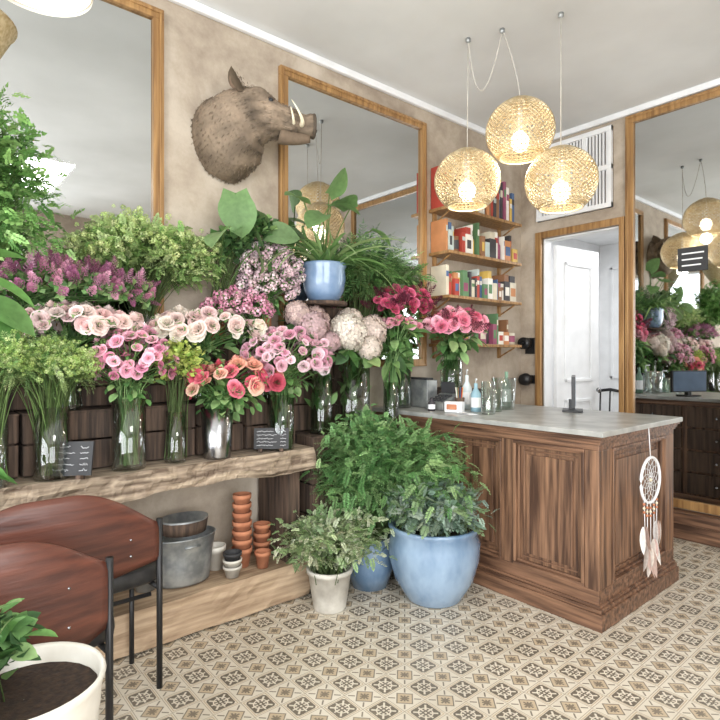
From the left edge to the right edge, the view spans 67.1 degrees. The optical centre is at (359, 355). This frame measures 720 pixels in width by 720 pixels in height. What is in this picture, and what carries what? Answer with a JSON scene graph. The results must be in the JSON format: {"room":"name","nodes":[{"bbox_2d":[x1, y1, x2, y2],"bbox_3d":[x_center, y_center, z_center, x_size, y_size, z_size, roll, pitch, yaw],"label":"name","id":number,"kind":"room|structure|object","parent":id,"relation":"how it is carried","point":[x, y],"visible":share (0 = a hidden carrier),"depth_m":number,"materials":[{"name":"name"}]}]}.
{"room":"plant shop","nodes":[
{"label":"plant shop","id":0,"kind":"room"},
{"bbox_2d":[18,0,520,549],"bbox_3d":[-1.169,-0.320,2.994,7.290,3.400,0.100,0,0,-40],"label":"wall","id":1,"kind":"structure","parent":0,"point":[200,51],"depth_m":3.27,"materials":[{"name":"beige paint"}]},
{"bbox_2d":[0,0,163,331],"bbox_3d":[-1.632,-1.005,2.507,1.454,1.770,0.042,0,0,-40],"label":"wall mirror","id":2,"kind":"object","parent":1,"relation":"attached to","point":[93,80],"visible":0.59,"depth_m":2.76,"materials":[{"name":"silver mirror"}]},
{"bbox_2d":[190,66,316,184],"bbox_3d":[-0.586,-1.302,3.113,0.613,0.567,0.470,0,0,-40],"label":"trophy","id":3,"kind":"object","parent":1,"relation":"attached to","point":[231,129],"visible":1,"depth_m":3.02,"materials":[{"name":"brown fur"}]},
{"bbox_2d":[168,0,510,144],"bbox_3d":[-1.133,-1.995,2.937,7.070,0.050,0.035,0,0,-40],"label":"trim","id":4,"kind":"structure","parent":1,"relation":"attached to","point":[192,5],"depth_m":3.63,"materials":[{"name":"white paint"}]},
{"bbox_2d":[278,64,426,366],"bbox_3d":[0.008,-0.887,3.899,1.362,1.935,0.042,0,0,-40],"label":"wall mirror","id":5,"kind":"object","parent":1,"relation":"attached to","point":[382,150],"visible":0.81,"depth_m":3.88,"materials":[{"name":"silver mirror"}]},
{"bbox_2d":[429,206,521,357],"bbox_3d":[1.002,-0.580,4.624,0.990,1.200,0.217,0,0,-40],"label":"wall shelf","id":6,"kind":"object","parent":1,"relation":"attached to","point":[484,220],"visible":0.72,"depth_m":4.57,"materials":[{"name":"brown wood"}]},
{"bbox_2d":[431,166,517,344],"bbox_3d":[0.996,-0.819,4.640,0.962,1.436,0.172,0,0,-40],"label":"books","id":7,"kind":"object","parent":6,"relation":"on","point":[467,238],"visible":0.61,"depth_m":4.57,"materials":[{"name":"multicoloured paper"}]},
{"bbox_2d":[99,538,719,719],"bbox_3d":[1.801,1.420,1.718,10.170,0.080,5.890,0,0,-40],"label":"floor","id":8,"kind":"structure","parent":0,"point":[489,655],"depth_m":2.44,"materials":[{"name":"tile"}]},
{"bbox_2d":[0,598,105,719],"bbox_3d":[-0.864,0.996,1.365,0.412,0.769,0.380,0,0,-40],"label":"potted plant","id":9,"kind":"object","parent":8,"relation":"on","point":[50,680],"visible":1,"depth_m":1.40,"materials":[{"name":"green plant"}]},
{"bbox_2d":[0,542,114,719],"bbox_3d":[-1.158,0.960,1.651,0.760,0.840,0.374,0,0,-40],"label":"bentwood chair","id":10,"kind":"object","parent":8,"relation":"on","point":[72,590],"visible":0.71,"depth_m":1.65,"materials":[{"name":"brown wood"}]},
{"bbox_2d":[0,495,162,688],"bbox_3d":[-1.227,0.950,2.097,0.900,0.860,0.364,0,0,-40],"label":"bentwood chair","id":11,"kind":"object","parent":8,"relation":"on","point":[97,527],"visible":0.65,"depth_m":2.10,"materials":[{"name":"brown wood"}]},
{"bbox_2d":[0,443,316,659],"bbox_3d":[-1.540,0.953,2.303,3.030,0.853,0.454,0,0,-40],"label":"wooden shelf","id":12,"kind":"object","parent":8,"relation":"on","point":[218,599],"visible":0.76,"depth_m":2.73,"materials":[{"name":"beige wood"}]},
{"bbox_2d":[0,411,18,477],"bbox_3d":[-1.705,0.389,2.304,0.408,0.277,0.250,0,0,-40],"label":"wooden crate","id":13,"kind":"object","parent":12,"relation":"on","point":[13,417],"visible":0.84,"depth_m":2.33,"materials":[{"name":"brown wood"}]},
{"bbox_2d":[0,346,62,410],"bbox_3d":[-1.671,0.088,2.411,0.610,0.317,0.130,0,0,-40],"label":"wooden crate","id":14,"kind":"object","parent":13,"relation":"on","point":[17,403],"visible":0.02,"depth_m":2.45,"materials":[{"name":"brown wood"}]},
{"bbox_2d":[0,246,160,336],"bbox_3d":[-1.342,-0.277,2.439,0.449,0.410,0.852,0,0,42],"label":"bouquet","id":15,"kind":"object","parent":14,"relation":"on","point":[98,287],"visible":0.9,"depth_m":2.42,"materials":[{"name":"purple plant"}]},
{"bbox_2d":[0,82,84,293],"bbox_3d":[-1.498,-0.416,2.209,0.578,1.329,0.647,0,0,26],"label":"plant","id":16,"kind":"object","parent":13,"relation":"on","point":[15,185],"visible":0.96,"depth_m":2.24,"materials":[{"name":"green plant"}]},
{"bbox_2d":[0,249,35,484],"bbox_3d":[-1.478,0.066,2.047,0.478,0.923,0.211,0,0,-7],"label":"ficus plant","id":17,"kind":"object","parent":12,"relation":"on","point":[13,315],"visible":0.93,"depth_m":2.09,"materials":[{"name":"green plant"}]},
{"bbox_2d":[0,327,50,488],"bbox_3d":[-1.383,0.192,2.088,0.431,0.669,0.426,0,0,-40],"label":"bouquet","id":18,"kind":"object","parent":12,"relation":"on","point":[12,353],"visible":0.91,"depth_m":2.12,"materials":[{"name":"green plant"}]},
{"bbox_2d":[0,327,109,481],"bbox_3d":[-1.286,0.194,2.229,0.524,0.666,0.359,0,0,-38],"label":"bouquet","id":19,"kind":"object","parent":12,"relation":"on","point":[62,354],"visible":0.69,"depth_m":2.29,"materials":[{"name":"green plant"}]},
{"bbox_2d":[41,441,94,479],"bbox_3d":[-1.257,0.450,2.321,0.210,0.162,0.068,0,0,-4],"label":"chalkboard","id":20,"kind":"object","parent":12,"relation":"on","point":[75,459],"visible":0.85,"depth_m":2.33,"materials":[{"name":"stone"}]},
{"bbox_2d":[13,405,132,476],"bbox_3d":[-1.359,0.389,2.592,0.468,0.277,0.258,0,0,-40],"label":"wooden crate","id":21,"kind":"object","parent":12,"relation":"on","point":[91,423],"visible":0.46,"depth_m":2.52,"materials":[{"name":"brown wood"}]},
{"bbox_2d":[21,299,148,409],"bbox_3d":[-1.260,-0.005,2.494,0.394,0.506,0.570,0,0,30],"label":"bouquet","id":22,"kind":"object","parent":21,"relation":"on","point":[82,320],"visible":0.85,"depth_m":2.40,"materials":[{"name":"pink plant"}]},
{"bbox_2d":[66,342,187,407],"bbox_3d":[-1.198,0.088,2.812,0.610,0.317,0.130,0,0,-40],"label":"wooden crate","id":23,"kind":"object","parent":21,"relation":"on","point":[158,394],"visible":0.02,"depth_m":2.70,"materials":[{"name":"brown wood"}]},
{"bbox_2d":[40,204,230,339],"bbox_3d":[-1.063,-0.412,2.728,0.947,0.681,0.401,0,0,-45],"label":"bouquet","id":24,"kind":"object","parent":23,"relation":"on","point":[160,250],"visible":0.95,"depth_m":2.71,"materials":[{"name":"green plant"}]},
{"bbox_2d":[89,324,179,470],"bbox_3d":[-1.059,0.191,2.540,0.444,0.672,0.358,0,0,-40],"label":"bouquet","id":25,"kind":"object","parent":12,"relation":"on","point":[121,367],"visible":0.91,"depth_m":2.51,"materials":[{"name":"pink plant"}]},
{"bbox_2d":[130,402,195,461],"bbox_3d":[-1.058,0.389,2.856,0.308,0.277,0.245,0,0,-40],"label":"wooden crate","id":26,"kind":"object","parent":12,"relation":"on","point":[155,441],"visible":0.38,"depth_m":2.74,"materials":[{"name":"brown wood"}]},
{"bbox_2d":[148,337,209,462],"bbox_3d":[-0.899,0.214,2.675,0.315,0.626,0.277,0,0,-40],"label":"bouquet","id":27,"kind":"object","parent":12,"relation":"on","point":[188,359],"visible":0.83,"depth_m":2.68,"materials":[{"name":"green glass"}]},
{"bbox_2d":[163,525,215,588],"bbox_3d":[-0.922,1.052,2.850,0.341,0.245,0.232,0,0,-40],"label":"tub","id":28,"kind":"object","parent":12,"relation":"on","point":[186,560],"visible":0.74,"depth_m":2.76,"materials":[{"name":"metal"}]},
{"bbox_2d":[163,511,207,537],"bbox_3d":[-0.922,0.885,2.850,0.249,0.080,0.200,0,0,-40],"label":"metal bowl","id":29,"kind":"object","parent":28,"relation":"on","point":[188,523],"visible":0.93,"depth_m":2.80,"materials":[{"name":"metal"}]},
{"bbox_2d":[184,399,242,454],"bbox_3d":[-0.829,0.389,3.049,0.268,0.277,0.247,0,0,-40],"label":"wooden crate","id":30,"kind":"object","parent":12,"relation":"on","point":[237,429],"visible":0.36,"depth_m":2.99,"materials":[{"name":"brown wood"}]},
{"bbox_2d":[143,304,267,402],"bbox_3d":[-0.808,-0.011,2.902,0.689,0.517,0.399,0,0,-43],"label":"bouquet","id":31,"kind":"object","parent":30,"relation":"on","point":[198,325],"visible":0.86,"depth_m":2.81,"materials":[{"name":"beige plant"}]},
{"bbox_2d":[210,542,225,570],"bbox_3d":[-0.802,1.115,3.017,0.112,0.130,0.112,0,0,-40],"label":"enamel pot","id":32,"kind":"object","parent":12,"relation":"on","point":[218,547],"visible":0.7,"depth_m":2.98,"materials":[{"name":"white ceramic"}]},
{"bbox_2d":[223,549,241,578],"bbox_3d":[-0.683,1.115,2.908,0.102,0.130,0.102,0,0,-40],"label":"pots","id":33,"kind":"object","parent":12,"relation":"on","point":[232,559],"visible":1,"depth_m":2.88,"materials":[{"name":"beige ceramic"}]},
{"bbox_2d":[183,354,285,459],"bbox_3d":[-0.650,0.262,2.857,0.561,0.531,0.367,0,0,-40],"label":"bouquet","id":34,"kind":"object","parent":12,"relation":"on","point":[218,414],"visible":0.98,"depth_m":2.77,"materials":[{"name":"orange plant"}]},
{"bbox_2d":[231,491,252,567],"bbox_3d":[-0.664,0.978,3.056,0.116,0.405,0.116,0,0,-40],"label":"terracotta pot stack","id":35,"kind":"object","parent":12,"relation":"on","point":[241,523],"visible":0.91,"depth_m":3.02,"materials":[{"name":"orange ceramic"}]},
{"bbox_2d":[253,521,270,549],"bbox_3d":[-0.576,1.080,3.183,0.102,0.200,0.102,0,0,-40],"label":"stack","id":36,"kind":"object","parent":12,"relation":"on","point":[261,533],"visible":0.75,"depth_m":3.15,"materials":[{"name":"orange ceramic"}]},
{"bbox_2d":[254,548,270,568],"bbox_3d":[-0.545,1.135,3.039,0.092,0.090,0.092,0,0,-40],"label":"terracotta pot","id":37,"kind":"object","parent":12,"relation":"on","point":[262,555],"depth_m":3.01,"materials":[{"name":"orange ceramic"}]},
{"bbox_2d":[234,396,295,448],"bbox_3d":[-0.591,0.389,3.248,0.328,0.277,0.250,0,0,-40],"label":"wooden crate","id":38,"kind":"object","parent":12,"relation":"on","point":[259,419],"visible":0.44,"depth_m":3.10,"materials":[{"name":"brown wood"}]},
{"bbox_2d":[198,285,276,398],"bbox_3d":[-0.669,-0.079,3.080,0.468,0.654,0.317,0,0,-40],"label":"bouquet","id":39,"kind":"object","parent":38,"relation":"on","point":[230,298],"visible":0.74,"depth_m":3.02,"materials":[{"name":"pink plant"}]},
{"bbox_2d":[192,343,286,400],"bbox_3d":[-0.726,0.088,3.213,0.610,0.317,0.130,0,0,-40],"label":"wooden crate","id":40,"kind":"object","parent":38,"relation":"on","point":[229,353],"visible":0.02,"depth_m":3.11,"materials":[{"name":"brown wood"}]},
{"bbox_2d":[204,188,306,341],"bbox_3d":[-0.590,-0.494,3.122,0.716,0.843,0.354,0,0,-40],"label":"plant","id":41,"kind":"object","parent":40,"relation":"on","point":[239,214],"visible":0.8,"depth_m":3.04,"materials":[{"name":"green plant"}]},
{"bbox_2d":[233,239,305,341],"bbox_3d":[-0.525,-0.387,3.216,0.483,0.630,0.298,0,0,-40],"label":"bouquet","id":42,"kind":"object","parent":40,"relation":"on","point":[252,277],"visible":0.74,"depth_m":3.16,"materials":[{"name":"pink plant"}]},
{"bbox_2d":[254,428,288,451],"bbox_3d":[-0.489,0.465,2.989,0.190,0.132,0.061,0,0,-4],"label":"chalkboard","id":43,"kind":"object","parent":12,"relation":"on","point":[264,438],"visible":1,"depth_m":3.00,"materials":[{"name":"stone"}]},
{"bbox_2d":[240,326,334,450],"bbox_3d":[-0.409,0.176,3.101,0.581,0.701,0.382,0,0,-32],"label":"bouquet","id":44,"kind":"object","parent":12,"relation":"on","point":[321,361],"visible":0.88,"depth_m":3.04,"materials":[{"name":"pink plant"}]},
{"bbox_2d":[267,501,394,614],"bbox_3d":[-0.160,1.100,3.031,0.709,0.559,0.741,0,0,-11],"label":"variegated shrub","id":45,"kind":"object","parent":8,"relation":"on","point":[330,547],"visible":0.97,"depth_m":2.90,"materials":[{"name":"green plant"}]},
{"bbox_2d":[295,425,400,518],"bbox_3d":[-0.104,0.930,3.586,0.760,0.900,0.365,0,0,-40],"label":"wooden pedestal","id":46,"kind":"object","parent":8,"relation":"on","point":[304,437],"visible":0.08,"depth_m":3.26,"materials":[{"name":"brown wood"}]},
{"bbox_2d":[276,300,346,433],"bbox_3d":[-0.294,0.075,3.283,0.395,0.804,0.365,0,0,-40],"label":"hydrangea bouquet","id":47,"kind":"object","parent":46,"relation":"on","point":[315,319],"visible":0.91,"depth_m":3.23,"materials":[{"name":"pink plant"}]},
{"bbox_2d":[284,305,344,430],"bbox_3d":[-0.289,0.079,3.557,0.440,0.797,0.080,0,0,-40],"label":"plant stand","id":48,"kind":"object","parent":46,"relation":"on","point":[301,410],"visible":0.23,"depth_m":3.51,"materials":[{"name":"brown wood"}]},
{"bbox_2d":[302,300,346,306],"bbox_3d":[-0.230,-0.332,3.456,0.300,0.020,0.300,0,0,-40],"label":"round tray","id":49,"kind":"object","parent":48,"relation":"on","point":[322,303],"visible":0.86,"depth_m":3.35,"materials":[{"name":"brown wood"}]},
{"bbox_2d":[251,168,410,299],"bbox_3d":[-0.082,-0.764,3.309,1.116,0.840,0.726,0,0,-40],"label":"potted houseplant","id":50,"kind":"object","parent":49,"relation":"on","point":[325,273],"visible":0.86,"depth_m":3.36,"materials":[{"name":"ceramic"}]},
{"bbox_2d":[329,308,389,428],"bbox_3d":[0.011,0.078,3.540,0.557,0.798,0.423,0,0,-40],"label":"hydrangea bouquet","id":51,"kind":"object","parent":46,"relation":"on","point":[366,335],"visible":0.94,"depth_m":3.43,"materials":[{"name":"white plant"}]},
{"bbox_2d":[324,220,436,424],"bbox_3d":[0.210,-0.229,3.760,0.945,1.411,0.451,0,0,-38],"label":"foliage","id":52,"kind":"object","parent":46,"relation":"on","point":[376,279],"visible":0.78,"depth_m":3.75,"materials":[{"name":"green plant"}]},
{"bbox_2d":[379,314,429,426],"bbox_3d":[0.257,0.091,3.778,0.494,0.771,0.339,0,0,-27],"label":"bouquet","id":53,"kind":"object","parent":46,"relation":"on","point":[393,363],"visible":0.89,"depth_m":3.70,"materials":[{"name":"green plant"}]},
{"bbox_2d":[299,403,490,591],"bbox_3d":[0.264,0.835,3.097,0.892,1.089,0.932,0,0,42],"label":"potted fern","id":54,"kind":"object","parent":8,"relation":"on","point":[372,460],"visible":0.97,"depth_m":3.12,"materials":[{"name":"green plant"}]},
{"bbox_2d":[371,473,499,608],"bbox_3d":[0.380,1.014,3.106,0.648,0.732,0.752,0,0,-8],"label":"potted plant","id":55,"kind":"object","parent":8,"relation":"on","point":[435,563],"visible":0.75,"depth_m":2.91,"materials":[{"name":"ceramic"}]},
{"bbox_2d":[372,402,682,632],"bbox_3d":[1.043,0.878,3.673,1.045,1.003,1.717,0,0,-40],"label":"counter","id":56,"kind":"object","parent":8,"relation":"on","point":[568,523],"depth_m":3.03,"materials":[{"name":"brown wood"}]},
{"bbox_2d":[358,282,442,407],"bbox_3d":[0.315,-0.104,3.865,0.766,0.958,0.396,0,0,-40],"label":"bouquet","id":57,"kind":"object","parent":56,"relation":"on","point":[407,297],"visible":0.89,"depth_m":3.82,"materials":[{"name":"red plant"}]},
{"bbox_2d":[402,377,436,407],"bbox_3d":[0.434,0.268,4.072,0.110,0.215,0.290,0,0,-40],"label":"metal box","id":58,"kind":"object","parent":56,"relation":"on","point":[421,389],"visible":0.62,"depth_m":3.99,"materials":[{"name":"metal"}]},
{"bbox_2d":[428,398,434,410],"bbox_3d":[0.490,0.330,3.720,0.051,0.090,0.051,0,0,-40],"label":"ink bottle","id":59,"kind":"object","parent":56,"relation":"on","point":[431,404],"visible":1,"depth_m":3.70,"materials":[{"name":"white paint"}]},
{"bbox_2d":[426,382,455,410],"bbox_3d":[0.578,0.280,3.833,0.160,0.190,0.160,0,0,-40],"label":"cash register","id":60,"kind":"object","parent":56,"relation":"on","point":[447,393],"visible":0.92,"depth_m":3.83,"materials":[{"name":"metal"}]},
{"bbox_2d":[445,401,464,412],"bbox_3d":[0.628,0.340,3.624,0.120,0.070,0.075,0,0,30],"label":"box","id":61,"kind":"object","parent":56,"relation":"on","point":[450,406],"visible":0.97,"depth_m":3.60,"materials":[{"name":"white cardboard"}]},
{"bbox_2d":[454,387,464,401],"bbox_3d":[0.682,0.295,3.725,0.070,0.160,0.070,0,0,-40],"label":"pen cup","id":62,"kind":"object","parent":56,"relation":"on","point":[461,398],"visible":0.43,"depth_m":3.71,"materials":[{"name":"clear glass"}]},
{"bbox_2d":[437,387,483,396],"bbox_3d":[0.691,0.312,4.179,0.380,0.125,0.360,0,0,-40],"label":"wooden box","id":63,"kind":"object","parent":56,"relation":"on","point":[481,390],"visible":0.11,"depth_m":4.13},
{"bbox_2d":[417,304,490,388],"bbox_3d":[0.689,-0.071,4.035,0.541,0.637,0.577,0,0,10],"label":"bouquet","id":64,"kind":"object","parent":63,"relation":"on","point":[449,321],"visible":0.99,"depth_m":3.96,"materials":[{"name":"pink plant"}]},
{"bbox_2d":[463,369,471,409],"bbox_3d":[0.756,0.234,3.840,0.071,0.281,0.071,0,0,-40],"label":"bottle","id":65,"kind":"object","parent":56,"relation":"on","point":[467,389],"visible":0.79,"depth_m":3.81,"materials":[{"name":"white paint"}]},
{"bbox_2d":[458,412,477,414],"bbox_3d":[0.693,0.372,3.512,0.060,0.005,0.140,0,0,-25],"label":"business card","id":66,"kind":"object","parent":56,"relation":"on","point":[465,413],"visible":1,"depth_m":3.50,"materials":[{"name":"white paper"}]},
{"bbox_2d":[470,378,480,411],"bbox_3d":[0.785,0.263,3.682,0.071,0.224,0.071,0,0,-40],"label":"bottle","id":67,"kind":"object","parent":56,"relation":"on","point":[475,399],"visible":1,"depth_m":3.65,"materials":[{"name":"blue glass"}]},
{"bbox_2d":[481,396,492,407],"bbox_3d":[0.918,0.338,4.004,0.080,0.075,0.140,0,0,40],"label":"glass jar","id":68,"kind":"object","parent":56,"relation":"on","point":[484,403],"visible":0.56,"depth_m":3.95,"materials":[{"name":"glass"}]},
{"bbox_2d":[481,381,494,414],"bbox_3d":[0.828,0.270,3.508,0.090,0.210,0.090,0,0,-40],"label":"glass jar","id":69,"kind":"object","parent":56,"relation":"on","point":[481,381],"visible":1,"depth_m":3.50,"materials":[{"name":"glass"}]},
{"bbox_2d":[491,377,515,409],"bbox_3d":[1.019,0.265,3.854,0.172,0.220,0.172,0,0,-40],"label":"drinking glass","id":70,"kind":"object","parent":56,"relation":"on","point":[493,377],"visible":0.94,"depth_m":3.84,"materials":[{"name":"clear glass"}]},
{"bbox_2d":[501,372,510,406],"bbox_3d":[1.082,0.245,4.012,0.071,0.260,0.071,0,0,-40],"label":"bottle","id":71,"kind":"object","parent":56,"relation":"on","point":[506,385],"visible":0.98,"depth_m":3.98,"materials":[{"name":"clear glass"}]},
{"bbox_2d":[562,375,582,412],"bbox_3d":[1.449,0.255,3.699,0.130,0.240,0.380,0,0,22],"label":"computer monitor","id":72,"kind":"object","parent":56,"relation":"on","point":[572,402],"visible":1,"depth_m":3.53,"materials":[{"name":"black metal"}]},
{"bbox_2d":[640,428,660,577],"bbox_3d":[1.623,0.814,3.019,0.264,0.838,0.044,0,0,-40],"label":"dreamcatcher","id":73,"kind":"object","parent":56,"relation":"attached to","point":[650,550],"visible":1,"depth_m":3.02,"materials":[{"name":"white fabric"}]},
{"bbox_2d":[598,388,618,410],"bbox_3d":[2.411,0.855,5.454,0.480,1.051,0.428,0,0,-40],"label":"spindle chair","id":74,"kind":"object","parent":8,"relation":"on","point":[605,389],"visible":0.08,"depth_m":5.59,"materials":[{"name":"metal"}]},
{"bbox_2d":[195,0,719,141],"bbox_3d":[0.703,-2.070,0.786,7.290,0.100,5.890,0,0,-40],"label":"ceiling","id":75,"kind":"structure","parent":0,"point":[617,55],"depth_m":3.52,"materials":[{"name":"paint"}]},
{"bbox_2d":[0,9,17,58],"bbox_3d":[-1.595,-1.500,2.082,0.480,1.040,0.480,0,0,-40],"label":"pendant lamp","id":76,"kind":"object","parent":75,"relation":"hanging from","point":[8,30],"visible":1,"depth_m":2.14,"materials":[{"name":"wicker"}]},
{"bbox_2d":[8,0,93,16],"bbox_3d":[-1.028,-1.600,1.738,0.316,0.840,0.316,0,0,-40],"label":"pendant lamp","id":77,"kind":"object","parent":75,"relation":"hanging from","point":[55,8],"visible":1,"depth_m":1.85,"materials":[{"name":"beige"}]},
{"bbox_2d":[434,37,500,211],"bbox_3d":[0.681,-1.483,3.449,0.417,1.074,0.417,0,0,-4],"label":"globe pendant light","id":78,"kind":"object","parent":75,"relation":"hanging from","point":[467,190],"visible":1,"depth_m":3.33,"materials":[{"name":"beige wicker"}]},
{"bbox_2d":[468,33,501,90],"bbox_3d":[0.786,-1.842,3.409,0.221,0.338,0.015,0,0,28],"label":"cable","id":79,"kind":"object","parent":75,"relation":"hanging from","point":[501,33],"visible":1,"depth_m":3.42,"materials":[{"name":"white plastic"}]},
{"bbox_2d":[485,28,555,164],"bbox_3d":[0.987,-1.621,3.351,0.417,0.800,0.417,0,0,5],"label":"globe pendant light","id":80,"kind":"object","parent":75,"relation":"hanging from","point":[520,140],"visible":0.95,"depth_m":3.24,"materials":[{"name":"beige wicker"}]},
{"bbox_2d":[524,12,598,213],"bbox_3d":[1.184,-1.444,3.200,0.413,1.152,0.413,0,0,-40],"label":"globe pendant light","id":81,"kind":"object","parent":75,"relation":"hanging from","point":[561,192],"visible":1,"depth_m":3.10,"materials":[{"name":"beige wicker"}]},
{"bbox_2d":[551,239,599,409],"bbox_3d":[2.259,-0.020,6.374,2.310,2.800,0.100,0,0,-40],"label":"door frame","id":82,"kind":"structure","parent":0,"point":[572,243],"depth_m":6.64,"materials":[{"name":"white paint"}]},
{"bbox_2d":[573,230,618,245],"bbox_3d":[3.083,-1.470,5.401,2.310,0.100,2.650,0,0,-40],"label":"ceiling","id":83,"kind":"structure","parent":0,"point":[608,238],"depth_m":6.56,"materials":[{"name":"white paint"}]},
{"bbox_2d":[600,243,618,411],"bbox_3d":[3.918,-0.020,6.109,0.120,2.800,2.450,0,0,-40],"label":"wall","id":84,"kind":"structure","parent":0,"point":[609,254],"depth_m":6.92,"materials":[{"name":"white paint"}]},
{"bbox_2d":[521,117,717,515],"bbox_3d":[3.470,-0.320,3.067,0.120,3.400,5.790,0,0,-40],"label":"wall","id":85,"kind":"structure","parent":0,"point":[529,227],"depth_m":5.13,"materials":[{"name":"beige paint"}]},
{"bbox_2d":[518,337,534,353],"bbox_3d":[1.565,-0.098,5.110,0.138,0.155,0.110,0,0,-40],"label":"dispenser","id":86,"kind":"object","parent":85,"relation":"attached to","point":[528,344],"visible":0.95,"depth_m":5.10,"materials":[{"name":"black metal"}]},
{"bbox_2d":[518,373,534,385],"bbox_3d":[1.570,0.220,5.120,0.118,0.120,0.120,0,0,-40],"label":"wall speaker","id":87,"kind":"object","parent":85,"relation":"attached to","point":[525,379],"visible":1,"depth_m":5.08,"materials":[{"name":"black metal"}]},
{"bbox_2d":[536,125,612,222],"bbox_3d":[1.885,-1.590,4.811,0.042,0.680,0.700,0,0,-40],"label":"vent","id":88,"kind":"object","parent":85,"relation":"in","point":[598,143],"depth_m":4.64,"materials":[{"name":"white metal"}]},
{"bbox_2d":[553,245,600,409],"bbox_3d":[2.130,0.160,5.340,0.680,2.420,0.168,0,0,-34],"label":"door","id":89,"kind":"structure","parent":85,"relation":"in","point":[575,271],"depth_m":5.30,"materials":[{"name":"white paint"}]},
{"bbox_2d":[535,216,624,412],"bbox_3d":[1.965,0.115,4.826,0.160,2.530,0.820,0,0,-40],"label":"trim","id":90,"kind":"structure","parent":85,"relation":"attached to","point":[620,221],"depth_m":5.05,"materials":[{"name":"brown wood"}]},
{"bbox_2d":[528,78,719,145],"bbox_3d":[3.390,-1.995,3.042,0.035,0.050,5.655,0,0,-40],"label":"trim","id":91,"kind":"structure","parent":85,"relation":"attached to","point":[714,83],"depth_m":4.36,"materials":[{"name":"white paint"}]},
{"bbox_2d":[625,86,719,515],"bbox_3d":[2.689,-0.400,3.861,0.042,3.120,1.570,0,0,-40],"label":"wall mirror","id":92,"kind":"object","parent":85,"relation":"attached to","point":[672,149],"visible":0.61,"depth_m":4.17,"materials":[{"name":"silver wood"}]},
{"bbox_2d":[678,245,706,272],"bbox_3d":[2.500,-0.730,4.087,0.008,0.180,0.200,0,0,-40],"label":"notice","id":93,"kind":"object","parent":92,"relation":"attached to","point":[691,258],"visible":1,"depth_m":4.08,"materials":[{"name":"paper"}]},
{"bbox_2d":[673,507,719,547],"bbox_3d":[2.664,1.275,3.839,0.109,0.210,1.570,0,0,-40],"label":"baseboard","id":94,"kind":"structure","parent":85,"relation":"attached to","point":[701,528],"depth_m":4.00,"materials":[{"name":"brown wood"}]}
]}

